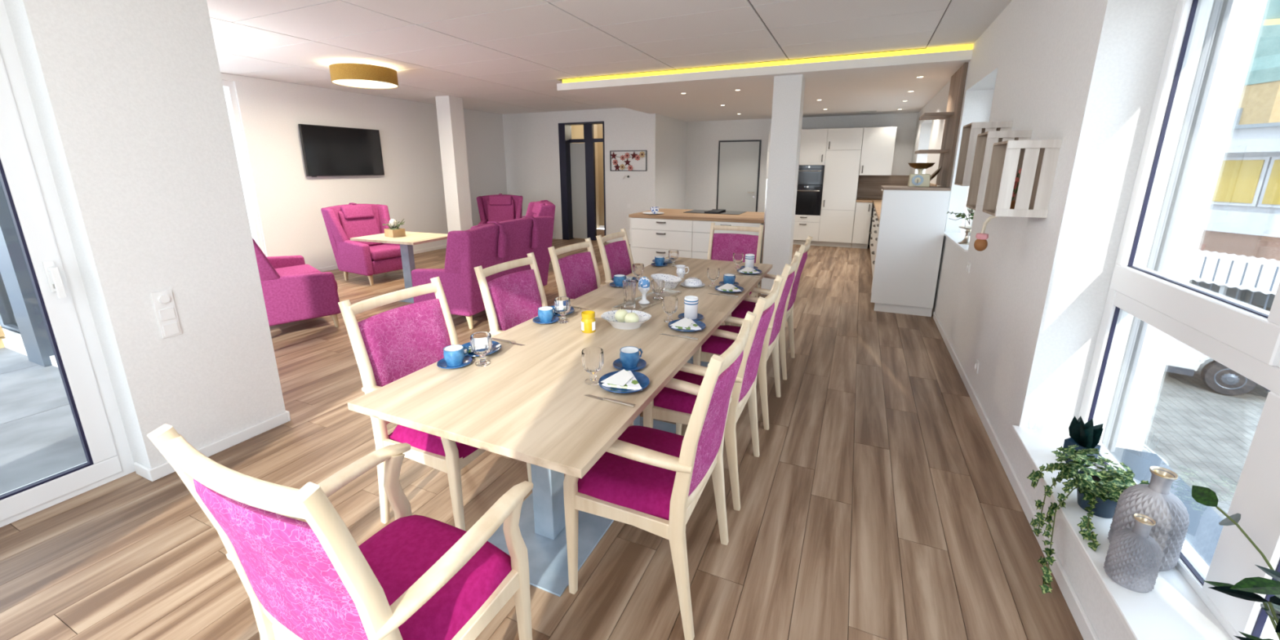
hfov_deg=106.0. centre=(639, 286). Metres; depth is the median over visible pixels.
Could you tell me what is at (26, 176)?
door
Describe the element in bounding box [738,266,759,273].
napkin
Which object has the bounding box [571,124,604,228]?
wall
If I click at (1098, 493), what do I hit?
ivy plant
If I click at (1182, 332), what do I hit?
window
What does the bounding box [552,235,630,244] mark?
baseboard
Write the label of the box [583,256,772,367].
dining table
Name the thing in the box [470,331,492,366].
goblet
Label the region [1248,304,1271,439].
ground
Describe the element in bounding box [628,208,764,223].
island countertop
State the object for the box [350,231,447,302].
side table
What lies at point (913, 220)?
cabinet
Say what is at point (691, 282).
butter dish
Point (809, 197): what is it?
oven
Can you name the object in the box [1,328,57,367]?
trim
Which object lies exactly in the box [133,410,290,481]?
baseboard
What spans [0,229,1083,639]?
floor
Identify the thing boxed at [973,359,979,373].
wall socket
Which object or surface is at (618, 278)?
cup
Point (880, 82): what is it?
ceiling
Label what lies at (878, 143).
upper cabinet
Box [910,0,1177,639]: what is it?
wall
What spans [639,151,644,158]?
flower
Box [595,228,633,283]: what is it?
dining chair
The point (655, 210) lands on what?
patterned bowl
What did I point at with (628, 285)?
crystal vase
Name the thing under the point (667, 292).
glass tray
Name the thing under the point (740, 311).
dining chair
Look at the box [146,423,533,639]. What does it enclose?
dining chair
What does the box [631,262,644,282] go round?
goblet
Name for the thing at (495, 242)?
sofa
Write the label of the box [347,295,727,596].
dining table
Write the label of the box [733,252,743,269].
goblet
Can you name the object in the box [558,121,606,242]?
door
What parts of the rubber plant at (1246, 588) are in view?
stem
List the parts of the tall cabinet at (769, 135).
door, door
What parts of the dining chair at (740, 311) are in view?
leg, seat, seat frame, armrest, armrest, rail, leg, backrest, leg, rail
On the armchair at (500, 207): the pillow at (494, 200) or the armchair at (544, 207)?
the pillow at (494, 200)
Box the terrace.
[0,347,87,494]
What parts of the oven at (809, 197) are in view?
control panel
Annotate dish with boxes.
[650,273,681,288]
[680,277,705,287]
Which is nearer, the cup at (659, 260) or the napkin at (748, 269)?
the napkin at (748, 269)
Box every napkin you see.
[464,346,472,353]
[600,368,642,390]
[669,317,702,330]
[716,283,742,292]
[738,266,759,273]
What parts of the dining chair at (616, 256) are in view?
leg, armrest, rail, backrest, leg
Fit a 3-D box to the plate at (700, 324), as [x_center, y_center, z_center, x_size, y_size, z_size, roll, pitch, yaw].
[0.240,0.206,2.478,0.194,0.017,0.194,6,15,23]
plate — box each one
[462,340,501,356]
[550,305,574,315]
[598,370,649,393]
[611,275,637,280]
[642,211,663,214]
[652,259,671,263]
[667,319,706,332]
[715,284,744,293]
[737,268,761,274]
[929,166,942,181]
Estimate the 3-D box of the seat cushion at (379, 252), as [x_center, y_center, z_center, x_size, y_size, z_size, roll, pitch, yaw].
[-3.686,-0.487,6.808,0.590,0.138,0.512,8,16,29]
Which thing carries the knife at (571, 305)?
on the dining table at (530, 404)
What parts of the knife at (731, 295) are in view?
handle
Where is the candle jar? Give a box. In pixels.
[581,310,595,333]
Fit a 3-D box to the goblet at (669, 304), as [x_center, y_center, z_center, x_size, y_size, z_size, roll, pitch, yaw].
[0.160,0.125,2.575,0.086,0.128,0.086,6,15,23]
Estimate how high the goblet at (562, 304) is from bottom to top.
0.128 m
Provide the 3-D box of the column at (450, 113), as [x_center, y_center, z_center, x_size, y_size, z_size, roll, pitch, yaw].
[-3.207,-1.860,8.415,0.300,2.700,0.300,6,15,23]
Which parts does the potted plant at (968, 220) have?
stem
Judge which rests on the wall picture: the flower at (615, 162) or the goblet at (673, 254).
the flower at (615, 162)
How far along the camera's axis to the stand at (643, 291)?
2.88 m
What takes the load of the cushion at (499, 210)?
on the armchair at (500, 207)
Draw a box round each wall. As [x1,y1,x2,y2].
[0,72,507,325]
[502,107,659,242]
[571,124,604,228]
[658,115,687,208]
[685,112,917,244]
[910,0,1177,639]
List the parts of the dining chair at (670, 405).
leg, seat, leg, seat frame, armrest, armrest, rail, leg, backrest, leg, rail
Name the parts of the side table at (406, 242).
plate, post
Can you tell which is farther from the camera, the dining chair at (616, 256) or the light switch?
the dining chair at (616, 256)
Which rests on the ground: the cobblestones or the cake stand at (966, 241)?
the cobblestones
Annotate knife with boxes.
[491,337,524,346]
[570,305,589,310]
[584,394,635,408]
[659,333,698,340]
[708,293,738,297]
[734,274,759,277]
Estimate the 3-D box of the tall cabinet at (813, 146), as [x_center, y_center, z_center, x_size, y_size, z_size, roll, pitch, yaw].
[3.467,-2.009,9.901,0.570,2.280,0.631,6,15,23]
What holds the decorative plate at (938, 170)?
on the cabinet at (913, 220)
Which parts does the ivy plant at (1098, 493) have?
stem, pot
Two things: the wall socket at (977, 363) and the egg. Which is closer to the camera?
the egg
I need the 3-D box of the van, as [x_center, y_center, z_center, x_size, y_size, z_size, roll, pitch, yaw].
[10.354,0.692,10.375,4.926,1.980,1.860,11,18,38]
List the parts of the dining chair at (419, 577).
leg, rail, backrest, rail, armrest, leg, seat frame, leg, seat, armrest, leg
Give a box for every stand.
[637,286,650,304]
[958,226,971,244]
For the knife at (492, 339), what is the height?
0.008 m
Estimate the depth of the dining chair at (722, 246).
4.64 m
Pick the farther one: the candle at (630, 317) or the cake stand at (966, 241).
the cake stand at (966, 241)
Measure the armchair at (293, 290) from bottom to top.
1.035 m
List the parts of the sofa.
armrest, leg, backrest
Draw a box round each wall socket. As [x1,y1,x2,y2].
[966,262,970,273]
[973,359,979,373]
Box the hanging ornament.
[973,215,998,251]
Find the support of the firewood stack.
on the terrace
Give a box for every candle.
[614,306,627,322]
[624,312,639,322]
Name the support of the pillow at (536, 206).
on the armchair at (544, 207)
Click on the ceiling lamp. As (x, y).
(346, 74)
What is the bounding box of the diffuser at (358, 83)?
[332,79,397,88]
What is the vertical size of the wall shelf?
1.205 m
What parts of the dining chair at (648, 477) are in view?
leg, seat, seat frame, armrest, leg, armrest, rail, backrest, rail, leg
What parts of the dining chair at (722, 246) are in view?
leg, backrest, rail, seat frame, leg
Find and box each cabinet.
[764,130,770,211]
[792,128,827,245]
[817,127,863,247]
[851,202,872,248]
[858,126,897,175]
[870,185,951,316]
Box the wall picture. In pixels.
[609,150,646,171]
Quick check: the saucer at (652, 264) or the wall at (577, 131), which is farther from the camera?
the wall at (577, 131)
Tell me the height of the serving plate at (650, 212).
0.016 m
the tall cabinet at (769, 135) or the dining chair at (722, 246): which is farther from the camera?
the tall cabinet at (769, 135)
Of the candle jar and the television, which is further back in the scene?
the television
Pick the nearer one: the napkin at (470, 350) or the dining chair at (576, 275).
the napkin at (470, 350)
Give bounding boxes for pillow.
[340,204,374,219]
[470,222,493,228]
[488,195,511,205]
[532,201,544,214]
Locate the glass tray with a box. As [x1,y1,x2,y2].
[612,288,681,311]
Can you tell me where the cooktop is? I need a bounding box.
[683,208,746,214]
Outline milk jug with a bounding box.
[675,264,688,277]
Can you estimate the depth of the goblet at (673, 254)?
4.00 m
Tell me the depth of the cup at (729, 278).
3.34 m
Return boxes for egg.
[638,276,649,288]
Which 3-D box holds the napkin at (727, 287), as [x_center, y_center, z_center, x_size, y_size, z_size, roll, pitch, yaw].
[0.600,0.007,3.230,0.167,0.028,0.112,4,14,15]
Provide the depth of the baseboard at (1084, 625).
2.23 m
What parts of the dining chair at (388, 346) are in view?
leg, armrest, rail, backrest, seat, seat frame, leg, leg, leg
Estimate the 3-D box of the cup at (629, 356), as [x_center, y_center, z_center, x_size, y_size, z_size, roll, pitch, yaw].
[-0.040,0.292,1.996,0.082,0.068,0.099,4,14,17]
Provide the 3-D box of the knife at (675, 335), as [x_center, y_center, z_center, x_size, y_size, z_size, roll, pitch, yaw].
[0.186,0.243,2.344,0.205,0.008,0.017,7,15,26]
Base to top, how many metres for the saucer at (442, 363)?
0.015 m
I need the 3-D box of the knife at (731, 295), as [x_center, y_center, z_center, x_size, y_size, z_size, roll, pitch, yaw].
[0.533,0.055,3.108,0.205,0.008,0.017,7,15,26]
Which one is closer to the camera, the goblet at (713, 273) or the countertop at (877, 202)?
the goblet at (713, 273)
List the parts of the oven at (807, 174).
control panel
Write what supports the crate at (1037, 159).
attached to the wall at (1084, 74)
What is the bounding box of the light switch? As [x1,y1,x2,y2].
[151,289,182,338]
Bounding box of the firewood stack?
[0,325,4,348]
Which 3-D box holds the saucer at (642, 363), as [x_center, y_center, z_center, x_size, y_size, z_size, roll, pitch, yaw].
[-0.043,0.326,1.996,0.140,0.015,0.140,6,15,23]
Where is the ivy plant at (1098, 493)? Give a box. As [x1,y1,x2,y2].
[1026,444,1149,594]
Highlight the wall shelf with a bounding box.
[914,62,968,186]
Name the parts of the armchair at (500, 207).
armrest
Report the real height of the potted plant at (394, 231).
0.205 m
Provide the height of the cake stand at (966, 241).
0.148 m
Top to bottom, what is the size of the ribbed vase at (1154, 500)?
0.316 m
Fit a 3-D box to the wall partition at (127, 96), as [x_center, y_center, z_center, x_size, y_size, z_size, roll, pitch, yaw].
[-2.534,-0.410,2.511,0.400,2.700,0.645,6,15,23]
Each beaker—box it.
[684,295,698,319]
[744,253,755,268]
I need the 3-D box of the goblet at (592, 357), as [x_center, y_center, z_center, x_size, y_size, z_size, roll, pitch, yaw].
[-0.180,0.306,1.839,0.086,0.128,0.086,6,15,23]
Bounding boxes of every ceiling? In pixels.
[206,0,1012,114]
[556,44,973,121]
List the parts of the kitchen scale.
stem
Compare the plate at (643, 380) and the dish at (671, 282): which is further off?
the dish at (671, 282)
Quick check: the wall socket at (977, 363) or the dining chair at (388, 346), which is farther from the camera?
the wall socket at (977, 363)
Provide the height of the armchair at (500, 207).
1.065 m
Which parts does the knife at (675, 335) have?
handle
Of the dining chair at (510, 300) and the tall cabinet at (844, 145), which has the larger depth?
the tall cabinet at (844, 145)
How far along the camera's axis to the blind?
15.67 m
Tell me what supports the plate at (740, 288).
on the dining table at (698, 268)
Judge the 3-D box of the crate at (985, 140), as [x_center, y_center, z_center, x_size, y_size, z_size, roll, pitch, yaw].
[2.175,-0.699,2.942,0.205,0.455,0.316,6,15,23]
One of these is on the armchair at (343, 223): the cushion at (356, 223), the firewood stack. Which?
the cushion at (356, 223)
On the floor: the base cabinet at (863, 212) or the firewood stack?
the base cabinet at (863, 212)
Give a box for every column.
[435,95,472,232]
[760,74,805,294]
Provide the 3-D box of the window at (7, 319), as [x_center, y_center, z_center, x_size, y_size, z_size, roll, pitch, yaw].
[-4.453,-0.619,3.653,3.650,2.560,0.080,6,15,23]
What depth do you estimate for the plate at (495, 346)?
2.17 m
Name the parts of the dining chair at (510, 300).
leg, armrest, rail, backrest, leg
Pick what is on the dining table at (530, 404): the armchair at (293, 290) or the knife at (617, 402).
the knife at (617, 402)
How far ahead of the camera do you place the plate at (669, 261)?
4.18 m
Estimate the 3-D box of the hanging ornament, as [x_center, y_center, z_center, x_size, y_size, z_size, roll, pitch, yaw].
[1.932,-0.301,2.699,0.088,0.214,0.070,6,15,23]
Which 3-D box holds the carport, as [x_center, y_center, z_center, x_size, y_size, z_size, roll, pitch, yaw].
[18.442,-0.305,15.289,4.100,1.600,7.200,-2,14,-8]
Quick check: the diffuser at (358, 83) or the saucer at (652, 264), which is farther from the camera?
the diffuser at (358, 83)
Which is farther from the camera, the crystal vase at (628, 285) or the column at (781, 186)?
the column at (781, 186)
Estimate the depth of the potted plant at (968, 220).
4.19 m
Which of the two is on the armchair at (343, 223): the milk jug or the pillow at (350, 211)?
the pillow at (350, 211)
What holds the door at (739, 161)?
in the wall at (703, 137)
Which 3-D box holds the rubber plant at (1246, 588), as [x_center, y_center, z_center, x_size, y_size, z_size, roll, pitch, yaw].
[1.475,0.797,1.073,0.348,0.482,0.518,12,18,40]
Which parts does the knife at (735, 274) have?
handle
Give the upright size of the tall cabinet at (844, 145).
2.280 m
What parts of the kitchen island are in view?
panel, drawer, drawer, drawer, drawer, drawer, drawer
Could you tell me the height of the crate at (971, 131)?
0.410 m
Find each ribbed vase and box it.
[1103,513,1162,592]
[1107,466,1189,571]
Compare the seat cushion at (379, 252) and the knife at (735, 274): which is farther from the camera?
the seat cushion at (379, 252)
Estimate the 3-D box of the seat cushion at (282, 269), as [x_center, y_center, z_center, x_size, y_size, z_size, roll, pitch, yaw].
[-3.856,-0.102,5.238,0.590,0.138,0.592,-13,19,-43]
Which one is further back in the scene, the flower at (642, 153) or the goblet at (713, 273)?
the flower at (642, 153)
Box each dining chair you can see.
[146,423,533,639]
[337,276,531,530]
[474,252,547,337]
[547,237,608,300]
[563,311,756,639]
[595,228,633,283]
[643,274,783,511]
[693,250,801,430]
[707,222,763,297]
[724,235,813,379]
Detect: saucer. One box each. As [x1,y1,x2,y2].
[436,355,472,368]
[532,315,559,324]
[609,282,622,287]
[613,358,646,370]
[651,262,667,266]
[677,312,703,320]
[719,280,738,285]
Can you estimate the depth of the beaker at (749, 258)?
3.87 m
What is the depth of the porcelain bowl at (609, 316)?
2.50 m
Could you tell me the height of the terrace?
0.292 m
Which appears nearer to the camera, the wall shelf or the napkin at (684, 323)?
the napkin at (684, 323)
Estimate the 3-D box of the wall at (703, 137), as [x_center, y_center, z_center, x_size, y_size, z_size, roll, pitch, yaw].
[3.115,-2.361,10.452,4.780,2.700,0.200,6,15,23]
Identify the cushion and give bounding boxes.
[275,264,320,275]
[337,208,382,245]
[369,244,400,260]
[486,198,514,223]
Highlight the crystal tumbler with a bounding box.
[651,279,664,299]
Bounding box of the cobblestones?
[1244,383,1268,463]
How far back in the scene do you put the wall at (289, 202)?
7.47 m
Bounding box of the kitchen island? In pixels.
[628,208,764,288]
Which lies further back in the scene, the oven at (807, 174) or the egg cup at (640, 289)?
the oven at (807, 174)
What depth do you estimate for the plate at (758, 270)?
3.75 m
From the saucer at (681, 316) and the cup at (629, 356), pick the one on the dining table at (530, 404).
the saucer at (681, 316)
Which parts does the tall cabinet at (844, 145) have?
door, door, door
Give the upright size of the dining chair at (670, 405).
1.032 m
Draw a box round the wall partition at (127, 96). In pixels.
[3,0,285,468]
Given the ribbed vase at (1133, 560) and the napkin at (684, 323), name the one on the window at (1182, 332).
the ribbed vase at (1133, 560)
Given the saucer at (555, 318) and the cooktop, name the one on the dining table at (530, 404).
the saucer at (555, 318)
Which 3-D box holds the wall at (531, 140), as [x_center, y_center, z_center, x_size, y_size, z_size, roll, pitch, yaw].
[-1.335,-2.340,10.367,3.670,2.700,0.200,6,15,23]
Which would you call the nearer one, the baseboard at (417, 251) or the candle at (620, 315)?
the candle at (620, 315)
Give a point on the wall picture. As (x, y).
(642, 153)
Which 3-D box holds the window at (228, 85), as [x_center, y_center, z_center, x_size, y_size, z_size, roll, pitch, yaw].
[-5.619,-1.139,5.643,0.080,2.620,1.900,6,15,23]
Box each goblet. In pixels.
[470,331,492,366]
[554,297,570,323]
[581,346,604,385]
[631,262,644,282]
[662,296,678,322]
[668,249,678,266]
[706,266,719,287]
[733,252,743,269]
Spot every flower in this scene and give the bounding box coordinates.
[612,159,617,165]
[635,154,639,160]
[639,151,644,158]
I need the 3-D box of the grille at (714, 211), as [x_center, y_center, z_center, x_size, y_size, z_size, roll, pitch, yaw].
[1.086,-1.083,6.962,0.200,0.020,0.430,6,15,23]
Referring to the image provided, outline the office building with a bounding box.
[1263,194,1279,261]
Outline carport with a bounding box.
[1255,257,1279,310]
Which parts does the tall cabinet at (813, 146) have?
drawer, drawer, door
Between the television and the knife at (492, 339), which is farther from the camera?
the television
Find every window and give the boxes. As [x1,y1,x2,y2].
[0,271,20,333]
[222,80,266,256]
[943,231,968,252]
[1011,0,1279,639]
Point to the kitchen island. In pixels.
(651, 236)
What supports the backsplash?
attached to the wall at (703, 137)
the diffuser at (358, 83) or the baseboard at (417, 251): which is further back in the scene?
the baseboard at (417, 251)
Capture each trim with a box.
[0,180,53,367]
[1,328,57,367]
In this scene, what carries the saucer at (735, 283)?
on the dining table at (698, 268)
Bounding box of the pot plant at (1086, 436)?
[1062,415,1103,467]
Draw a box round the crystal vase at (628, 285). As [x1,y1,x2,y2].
[622,279,636,308]
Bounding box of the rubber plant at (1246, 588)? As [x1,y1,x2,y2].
[1191,485,1279,639]
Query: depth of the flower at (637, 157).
9.58 m
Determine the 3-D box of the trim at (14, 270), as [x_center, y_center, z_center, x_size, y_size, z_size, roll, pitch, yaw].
[-4.898,-0.649,3.707,0.310,2.608,0.165,6,15,23]
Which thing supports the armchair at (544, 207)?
on the floor
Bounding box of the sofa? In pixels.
[411,215,553,328]
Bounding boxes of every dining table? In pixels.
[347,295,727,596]
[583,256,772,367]
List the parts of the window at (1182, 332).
sill, pane, pane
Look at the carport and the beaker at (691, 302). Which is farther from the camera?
the carport
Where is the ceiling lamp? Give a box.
[328,62,398,88]
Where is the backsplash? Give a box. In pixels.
[857,175,909,199]
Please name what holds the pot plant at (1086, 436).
on the window at (1182, 332)
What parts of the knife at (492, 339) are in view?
handle, blade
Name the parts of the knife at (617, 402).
blade, handle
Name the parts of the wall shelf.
shelf, shelf, panel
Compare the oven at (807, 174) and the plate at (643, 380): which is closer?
the plate at (643, 380)
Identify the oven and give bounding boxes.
[795,184,822,215]
[797,164,824,184]
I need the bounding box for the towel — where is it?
[869,206,879,275]
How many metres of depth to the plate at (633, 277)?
3.53 m
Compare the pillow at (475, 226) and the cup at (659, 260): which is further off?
the pillow at (475, 226)
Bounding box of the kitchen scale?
[907,162,934,186]
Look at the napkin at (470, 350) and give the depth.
2.12 m
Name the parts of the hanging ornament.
cord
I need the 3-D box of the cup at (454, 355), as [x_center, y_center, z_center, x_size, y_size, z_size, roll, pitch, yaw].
[-0.772,0.287,2.016,0.082,0.068,0.099,2,14,8]
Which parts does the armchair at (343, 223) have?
leg, backrest, armrest, leg, seat, armrest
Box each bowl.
[600,309,651,329]
[650,206,659,213]
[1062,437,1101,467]
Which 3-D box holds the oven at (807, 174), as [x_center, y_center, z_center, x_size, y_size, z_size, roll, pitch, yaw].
[3.451,-2.262,9.800,0.550,0.376,0.563,6,15,23]
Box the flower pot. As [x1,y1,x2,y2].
[1009,168,1021,208]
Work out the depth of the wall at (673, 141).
10.35 m
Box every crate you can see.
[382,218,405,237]
[954,120,1013,186]
[965,129,1032,210]
[982,139,1062,217]
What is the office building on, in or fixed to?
on the ground
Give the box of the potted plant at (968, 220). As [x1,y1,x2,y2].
[946,207,974,227]
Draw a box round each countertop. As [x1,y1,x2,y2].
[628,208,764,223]
[856,198,881,222]
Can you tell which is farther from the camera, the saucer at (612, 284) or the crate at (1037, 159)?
the saucer at (612, 284)
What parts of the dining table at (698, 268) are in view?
plate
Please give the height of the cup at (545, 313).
0.068 m
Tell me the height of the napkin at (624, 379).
0.028 m
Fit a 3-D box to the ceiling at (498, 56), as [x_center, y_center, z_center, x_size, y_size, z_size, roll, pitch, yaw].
[-0.810,-2.638,5.396,8.920,0.250,12.050,6,15,23]
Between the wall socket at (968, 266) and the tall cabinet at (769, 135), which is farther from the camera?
the tall cabinet at (769, 135)
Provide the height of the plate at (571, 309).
0.017 m
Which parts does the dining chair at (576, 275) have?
leg, rail, backrest, leg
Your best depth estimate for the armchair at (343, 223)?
6.68 m
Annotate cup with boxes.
[443,344,469,366]
[537,306,555,322]
[613,274,626,286]
[619,346,642,368]
[637,286,650,291]
[654,256,664,265]
[723,273,735,284]
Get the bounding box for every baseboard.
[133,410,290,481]
[316,244,446,271]
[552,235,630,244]
[933,312,1098,639]
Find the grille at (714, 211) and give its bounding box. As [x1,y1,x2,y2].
[704,208,725,213]
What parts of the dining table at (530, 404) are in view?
post, plate, post, plate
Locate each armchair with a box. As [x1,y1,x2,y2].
[252,238,341,327]
[320,202,402,285]
[476,193,523,225]
[525,200,555,261]
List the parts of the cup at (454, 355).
handle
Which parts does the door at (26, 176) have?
handle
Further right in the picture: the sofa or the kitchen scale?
the kitchen scale
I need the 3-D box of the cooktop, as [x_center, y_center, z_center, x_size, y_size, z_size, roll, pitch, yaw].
[1.086,-1.080,6.963,0.800,0.026,0.500,6,15,23]
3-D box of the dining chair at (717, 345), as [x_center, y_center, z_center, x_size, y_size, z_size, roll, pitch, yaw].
[0.673,0.301,3.120,0.589,1.032,0.572,6,15,23]
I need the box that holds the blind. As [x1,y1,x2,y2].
[1276,194,1279,204]
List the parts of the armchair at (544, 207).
backrest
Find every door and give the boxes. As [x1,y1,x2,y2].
[0,0,135,527]
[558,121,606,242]
[715,139,761,212]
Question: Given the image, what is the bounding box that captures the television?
[297,124,384,177]
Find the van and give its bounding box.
[1245,377,1270,393]
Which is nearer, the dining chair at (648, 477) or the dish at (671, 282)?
the dining chair at (648, 477)
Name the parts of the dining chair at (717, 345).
leg, seat, seat frame, armrest, armrest, rail, leg, backrest, leg, rail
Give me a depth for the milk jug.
3.60 m

